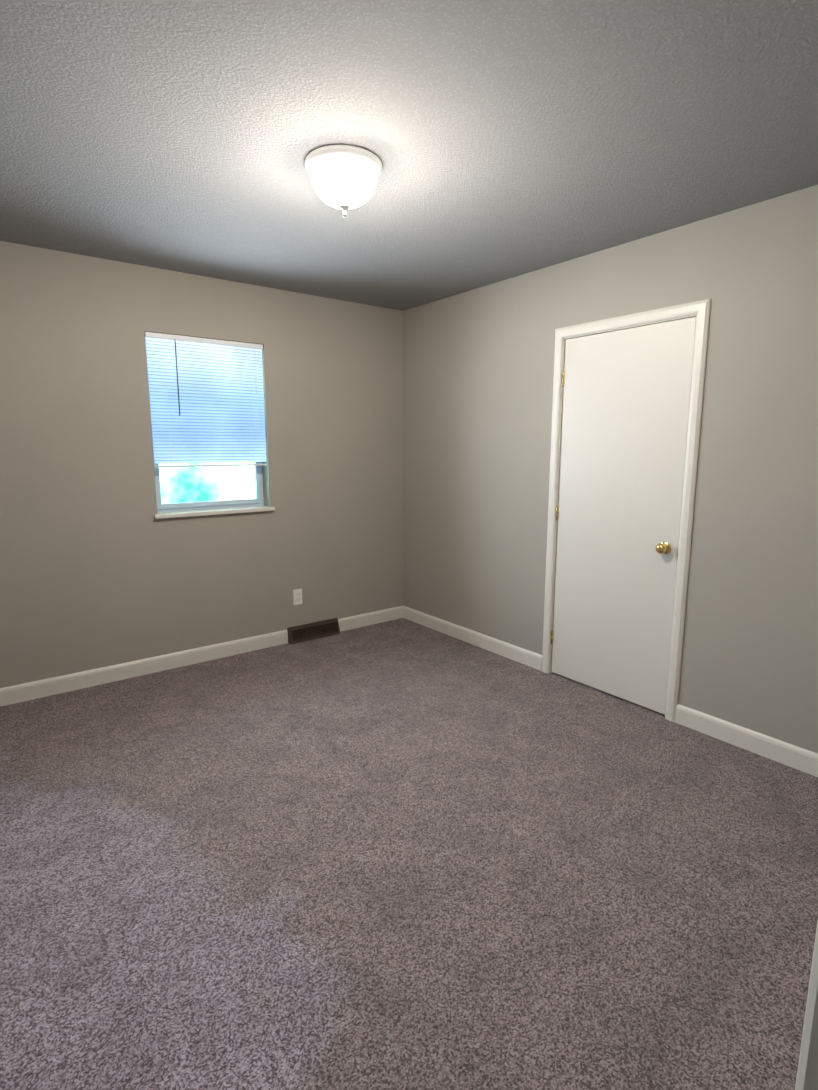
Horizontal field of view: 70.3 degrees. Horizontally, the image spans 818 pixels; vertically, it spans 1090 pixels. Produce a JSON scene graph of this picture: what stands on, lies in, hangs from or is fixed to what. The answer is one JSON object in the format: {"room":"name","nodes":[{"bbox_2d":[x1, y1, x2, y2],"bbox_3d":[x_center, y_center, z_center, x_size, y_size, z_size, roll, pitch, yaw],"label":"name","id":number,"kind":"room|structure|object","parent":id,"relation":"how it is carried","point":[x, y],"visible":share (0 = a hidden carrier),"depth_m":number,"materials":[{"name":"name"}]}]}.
{"room":"empty bedroom","nodes":[
{"label":"empty bedroom","id":0,"kind":"room"},
{"bbox_2d":[0,241,402,687],"bbox_3d":[-1.461,-0.434,3.714,3.690,2.440,0.170,-7,12,-37],"label":"wall","id":1,"kind":"structure","parent":0,"point":[101,566],"depth_m":3.57,"materials":[{"name":"beige paint"}]},
{"bbox_2d":[0,630,287,706],"bbox_3d":[-1.814,0.784,3.530,2.341,0.100,0.013,-7,12,-37],"label":"baseboard","id":2,"kind":"structure","parent":1,"relation":"attached to","point":[14,694],"depth_m":3.60,"materials":[{"name":"white wood"}]},
{"bbox_2d":[145,338,263,511],"bbox_3d":[-1.326,-0.774,3.803,0.740,1.080,0.074,-7,12,-37],"label":"window","id":3,"kind":"structure","parent":1,"relation":"in","point":[258,500],"depth_m":3.86,"materials":[{"name":"white plastic"}]},
{"bbox_2d":[144,332,266,467],"bbox_3d":[-1.261,-0.898,3.696,0.728,0.791,0.037,-7,12,-37],"label":"window blind","id":4,"kind":"object","parent":3,"relation":"attached to","point":[206,400],"visible":0.98,"depth_m":3.68,"materials":[{"name":"white plastic"}]},
{"bbox_2d":[154,506,274,518],"bbox_3d":[-1.278,-0.220,3.833,0.784,0.025,0.137,-7,12,-37],"label":"window sill","id":5,"kind":"structure","parent":1,"relation":"attached to","point":[173,514],"depth_m":3.78,"materials":[{"name":"white wood"}]},
{"bbox_2d":[293,588,302,604],"bbox_3d":[-0.811,0.379,4.242,0.070,0.115,0.009,-7,12,-37],"label":"wall outlet","id":6,"kind":"object","parent":1,"relation":"attached to","point":[297,596],"visible":1,"depth_m":4.24,"materials":[{"name":"white plastic"}]},
{"bbox_2d":[287,618,339,644],"bbox_3d":[-0.705,0.641,4.337,0.410,0.112,0.058,-7,12,-37],"label":"air vent register","id":7,"kind":"object","parent":1,"relation":"attached to","point":[312,631],"visible":1,"depth_m":4.33,"materials":[{"name":"brown metal"}]},
{"bbox_2d":[338,606,403,631],"bbox_3d":[-0.313,0.592,4.662,0.601,0.100,0.013,-7,12,-37],"label":"baseboard","id":8,"kind":"structure","parent":1,"relation":"attached to","point":[352,622],"depth_m":4.66,"materials":[{"name":"white wood"}]},
{"bbox_2d":[0,618,817,1089],"bbox_3d":[0.168,1.174,1.828,3.690,0.100,5.550,-7,12,-37],"label":"floor","id":9,"kind":"structure","parent":0,"point":[400,854],"depth_m":1.91,"materials":[{"name":"carpet"}]},
{"bbox_2d":[0,0,817,310],"bbox_3d":[0.168,-1.331,1.403,3.690,0.100,5.550,-7,12,-37],"label":"ceiling","id":10,"kind":"structure","parent":0,"point":[502,140],"depth_m":1.91,"materials":[{"name":"white paint"}]},
{"bbox_2d":[305,145,381,217],"bbox_3d":[-0.240,-1.314,2.156,0.284,0.185,0.284,-7,12,-37],"label":"ceiling light fixture","id":11,"kind":"object","parent":10,"relation":"attached to","point":[344,178],"visible":1,"depth_m":2.07,"materials":[{"name":"white glass"}]},
{"bbox_2d":[403,185,817,753],"bbox_3d":[1.111,-0.362,3.289,0.130,2.440,3.640,-7,12,-37],"label":"wall","id":12,"kind":"structure","parent":0,"point":[478,369],"depth_m":2.83,"materials":[{"name":"beige paint"}]},
{"bbox_2d":[404,606,541,670],"bbox_3d":[0.398,0.655,4.287,0.013,0.100,1.483,-7,12,-37],"label":"baseboard","id":13,"kind":"structure","parent":12,"relation":"attached to","point":[526,657],"depth_m":4.16,"materials":[{"name":"white wood"}]},
{"bbox_2d":[551,317,695,714],"bbox_3d":[1.113,-0.138,3.200,0.095,2.004,0.760,-7,12,-37],"label":"closet door","id":14,"kind":"structure","parent":12,"relation":"in","point":[626,401],"depth_m":3.16,"materials":[{"name":"white paint"}]},
{"bbox_2d":[542,299,710,721],"bbox_3d":[1.168,-0.171,3.231,0.146,2.083,0.886,-7,12,-37],"label":"door frame","id":15,"kind":"structure","parent":12,"relation":"attached to","point":[699,310],"depth_m":2.96,"materials":[{"name":"white wood"}]},
{"bbox_2d":[675,704,817,776],"bbox_3d":[1.764,0.954,2.526,0.013,0.100,1.243,-7,12,-37],"label":"baseboard","id":16,"kind":"structure","parent":12,"relation":"attached to","point":[790,755],"depth_m":2.73,"materials":[{"name":"white wood"}]},
{"bbox_3d":[0.842,0.069,0.746,3.690,2.440,0.130,-7,12,-37],"label":"wall","id":17,"kind":"structure","parent":0,"visible":0},
{"bbox_2d":[795,921,817,1089],"bbox_3d":[0.129,0.330,0.242,0.886,2.093,0.170,-7,12,-37],"label":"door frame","id":18,"kind":"structure","parent":17,"relation":"attached to","point":[807,1076],"depth_m":0.56,"materials":[{"name":"grey paint"}]},
{"label":"outside","id":19,"kind":"structure","parent":0,"visible":0},
{"bbox_2d":[159,462,254,503],"bbox_3d":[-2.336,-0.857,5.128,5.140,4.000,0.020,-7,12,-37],"label":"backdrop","id":20,"kind":"structure","parent":19,"point":[199,479],"depth_m":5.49,"materials":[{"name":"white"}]}
]}

